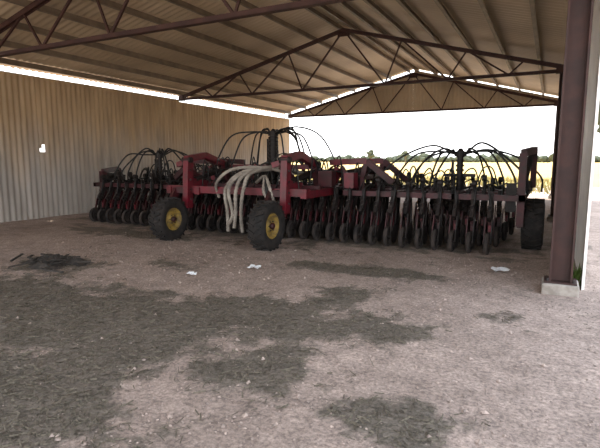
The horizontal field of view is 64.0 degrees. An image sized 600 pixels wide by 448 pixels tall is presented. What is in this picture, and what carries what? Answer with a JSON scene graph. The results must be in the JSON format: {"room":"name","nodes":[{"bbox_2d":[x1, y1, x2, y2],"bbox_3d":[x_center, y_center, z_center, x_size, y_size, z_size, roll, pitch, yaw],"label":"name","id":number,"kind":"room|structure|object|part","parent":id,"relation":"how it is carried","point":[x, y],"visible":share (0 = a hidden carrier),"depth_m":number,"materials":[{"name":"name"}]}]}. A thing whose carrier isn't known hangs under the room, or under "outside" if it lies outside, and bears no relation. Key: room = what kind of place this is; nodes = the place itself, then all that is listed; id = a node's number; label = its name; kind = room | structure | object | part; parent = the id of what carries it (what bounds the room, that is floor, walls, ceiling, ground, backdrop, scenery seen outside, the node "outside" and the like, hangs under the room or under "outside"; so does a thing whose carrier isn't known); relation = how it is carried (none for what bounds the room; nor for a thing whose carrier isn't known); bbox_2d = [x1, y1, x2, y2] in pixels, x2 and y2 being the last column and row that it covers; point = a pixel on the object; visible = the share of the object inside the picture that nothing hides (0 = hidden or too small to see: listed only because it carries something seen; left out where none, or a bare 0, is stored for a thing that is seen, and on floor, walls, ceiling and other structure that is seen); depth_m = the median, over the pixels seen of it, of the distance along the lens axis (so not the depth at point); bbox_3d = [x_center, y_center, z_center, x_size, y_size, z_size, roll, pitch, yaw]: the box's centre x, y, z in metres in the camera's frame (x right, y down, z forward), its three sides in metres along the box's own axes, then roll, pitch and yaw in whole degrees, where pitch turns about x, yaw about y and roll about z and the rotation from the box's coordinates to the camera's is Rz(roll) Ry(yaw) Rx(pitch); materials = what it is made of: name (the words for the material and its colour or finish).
{"room":"farm building","nodes":[
{"label":"farm building","id":0,"kind":"room"},
{"bbox_2d":[0,71,289,222],"bbox_3d":[-6.059,-2.354,15.297,0.036,3.860,23.900,4,9,27],"label":"wall","id":1,"kind":"structure","parent":0,"point":[84,130],"depth_m":14.47,"materials":[{"name":"beige metal"}]},
{"bbox_2d":[0,0,353,56],"bbox_3d":[-2.377,-4.212,8.135,12.805,1.819,0.150,4,9,27],"label":"roof truss","id":2,"kind":"object","parent":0,"point":[14,20],"depth_m":8.64,"materials":[{"name":"brown metal"}]},
{"bbox_2d":[0,0,412,113],"bbox_3d":[-3.333,-5.171,13.484,7.050,1.812,24.478,4,9,27],"label":"roof","id":3,"kind":"structure","parent":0,"point":[302,19],"depth_m":14.41,"materials":[{"name":"beige metal"}]},
{"bbox_2d":[0,0,594,113],"bbox_3d":[-0.308,-4.889,11.895,12.925,1.784,24.200,4,9,27],"label":"roof purlins","id":4,"kind":"structure","parent":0,"point":[45,9],"depth_m":13.96,"materials":[{"name":"brown metal"}]},
{"bbox_2d":[0,195,599,447],"bbox_3d":[1.051,0.165,10.836,24.000,0.036,28.000,4,9,27],"label":"floor","id":5,"kind":"structure","parent":0,"point":[31,236],"depth_m":4.17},
{"bbox_2d":[8,253,93,272],"bbox_3d":[-3.837,0.569,7.356,1.511,0.096,0.998,4,9,27],"label":"pile","id":6,"kind":"object","parent":5,"relation":"on","point":[47,262],"visible":1,"depth_m":7.33,"materials":[{"name":"black soil"}]},
{"bbox_2d":[247,264,260,268],"bbox_3d":[-0.670,0.623,7.024,0.188,0.042,0.136,4,9,27],"label":"paper scrap","id":7,"kind":"object","parent":5,"relation":"on","point":[251,265],"visible":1,"depth_m":7.01,"materials":[{"name":"white paper"}]},
{"bbox_2d":[0,232,597,447],"bbox_3d":[-1.283,0.819,5.842,8.571,0.053,6.590,4,9,27],"label":"debris","id":8,"kind":"object","parent":5,"relation":"on","point":[13,380],"visible":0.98,"depth_m":4.07,"materials":[{"name":"grey gravel"}]},
{"bbox_2d":[0,227,599,447],"bbox_3d":[-1.565,0.772,6.262,9.625,0.058,7.025,4,9,27],"label":"gravel stones","id":9,"kind":"object","parent":5,"relation":"on","point":[479,441],"visible":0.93,"depth_m":4.04},
{"bbox_2d":[89,126,544,254],"bbox_3d":[-0.520,-1.063,11.056,11.060,2.415,5.639,4,9,27],"label":"drill","id":10,"kind":"object","parent":5,"relation":"on","point":[223,198],"visible":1,"depth_m":9.56,"materials":[{"name":"red paint"}]},
{"bbox_3d":[-0.542,-1.016,11.054,10.730,1.390,3.925,4,9,27],"label":"toolbar frame","id":11,"kind":"part","parent":10,"relation":"part of","materials":[{"name":"red paint"}]},
{"bbox_2d":[491,266,509,270],"bbox_3d":[2.872,0.646,6.880,0.258,0.039,0.192,4,9,27],"label":"paper scrap","id":12,"kind":"object","parent":5,"relation":"on","point":[492,267],"visible":1,"depth_m":6.88,"materials":[{"name":"white paper"}]},
{"bbox_2d":[548,106,556,198],"bbox_3d":[10.638,-2.950,19.895,0.400,3.835,0.400,4,9,27],"label":"steel post","id":13,"kind":"object","parent":5,"relation":"on","point":[549,196],"visible":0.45,"depth_m":19.88,"materials":[{"name":"metal"}]},
{"bbox_2d":[546,72,562,220],"bbox_3d":[6.750,-1.958,12.459,0.400,3.835,0.400,4,9,27],"label":"steel post","id":14,"kind":"object","parent":5,"relation":"on","point":[550,216],"visible":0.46,"depth_m":12.45,"materials":[{"name":"metal"}]},
{"bbox_2d":[541,0,593,296],"bbox_3d":[3.188,-1.049,5.648,0.400,3.835,0.400,4,9,27],"label":"steel post","id":15,"kind":"object","parent":5,"relation":"on","point":[560,281],"visible":1,"depth_m":5.63,"materials":[{"name":"metal"}]},
{"bbox_2d":[573,261,581,284],"bbox_3d":[3.533,0.630,6.167,0.221,0.320,0.287,4,9,27],"label":"weed","id":16,"kind":"object","parent":5,"relation":"on","point":[576,274],"visible":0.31,"depth_m":6.15,"materials":[{"name":"green plant"}]},
{"bbox_2d":[178,28,563,100],"bbox_3d":[1.185,-5.121,14.947,12.805,1.819,0.150,4,9,27],"label":"roof truss","id":17,"kind":"object","parent":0,"point":[342,32],"depth_m":14.39,"materials":[{"name":"brown metal"}]},
{"bbox_2d":[288,72,557,117],"bbox_3d":[5.074,-6.113,22.383,12.805,1.819,0.150,4,9,27],"label":"roof truss","id":18,"kind":"object","parent":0,"point":[411,75],"depth_m":21.99,"materials":[{"name":"brown metal"}]},
{"bbox_2d":[294,70,557,115],"bbox_3d":[5.212,-6.211,22.468,12.900,1.910,0.036,4,9,27],"label":"wall","id":19,"kind":"structure","parent":0,"point":[411,96],"depth_m":22.20,"materials":[{"name":"beige metal"}]},
{"bbox_2d":[326,0,567,95],"bbox_3d":[2.726,-4.766,10.369,6.600,1.792,24.478,4,9,27],"label":"roof","id":20,"kind":"structure","parent":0,"point":[511,20],"depth_m":12.23,"materials":[{"name":"beige metal"}]},
{"bbox_2d":[574,0,599,289],"bbox_3d":[7.222,-2.110,12.788,0.036,4.040,16.150,4,9,27],"label":"wall","id":21,"kind":"structure","parent":0,"point":[593,88],"depth_m":6.36,"materials":[{"name":"beige metal"}]},
{"label":"outside","id":22,"kind":"structure","parent":0,"visible":0},
{"bbox_2d":[291,161,599,186],"bbox_3d":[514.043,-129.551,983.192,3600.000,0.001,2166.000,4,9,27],"label":"field","id":23,"kind":"structure","parent":22,"point":[545,169],"depth_m":91.81,"materials":[{"name":"yellow plant"}]},
{"bbox_2d":[366,150,374,158],"bbox_3d":[23.055,-21.584,155.683,3.040,4.921,2.981,4,9,27],"label":"tree","id":24,"kind":"object","parent":23,"relation":"on","point":[370,153],"visible":0.99,"depth_m":154.79,"materials":[{"name":"green plant"}]},
{"bbox_2d":[401,151,408,162],"bbox_3d":[37.256,-23.564,170.434,2.931,4.944,3.349,4,9,27],"label":"tree","id":25,"kind":"object","parent":23,"relation":"on","point":[403,152],"visible":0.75,"depth_m":169.74,"materials":[{"name":"green plant"}]},
{"bbox_2d":[294,175,551,193],"bbox_3d":[1.697,-3.695,38.392,35.744,0.430,18.071,4,9,27],"label":"grass tufts","id":26,"kind":"object","parent":23,"relation":"on","point":[508,180],"visible":0.1,"depth_m":32.75,"materials":[{"name":"yellow plant"}]},
{"bbox_2d":[292,153,599,162],"bbox_3d":[29.970,-47.022,340.115,481.896,8.201,280.233,4,9,27],"label":"tree line","id":27,"kind":"object","parent":23,"relation":"on","point":[419,158],"visible":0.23,"depth_m":327.25,"materials":[{"name":"green plant"}]},
{"bbox_2d":[597,100,599,132],"bbox_3d":[18.687,-5.166,28.416,3.787,6.037,3.200,-2,8,-17],"label":"tree","id":28,"kind":"object","parent":23,"relation":"on","point":[598,129],"visible":0.15,"depth_m":28.25,"materials":[{"name":"green plant"}]},
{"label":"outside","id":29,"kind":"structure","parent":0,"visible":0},
{"bbox_2d":[466,184,599,197],"bbox_3d":[-4.602,2.790,-8.585,240.000,0.001,100.000,4,9,27],"label":"ground","id":30,"kind":"structure","parent":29,"point":[595,190],"depth_m":23.53,"materials":[{"name":"beige soil"}]}
]}

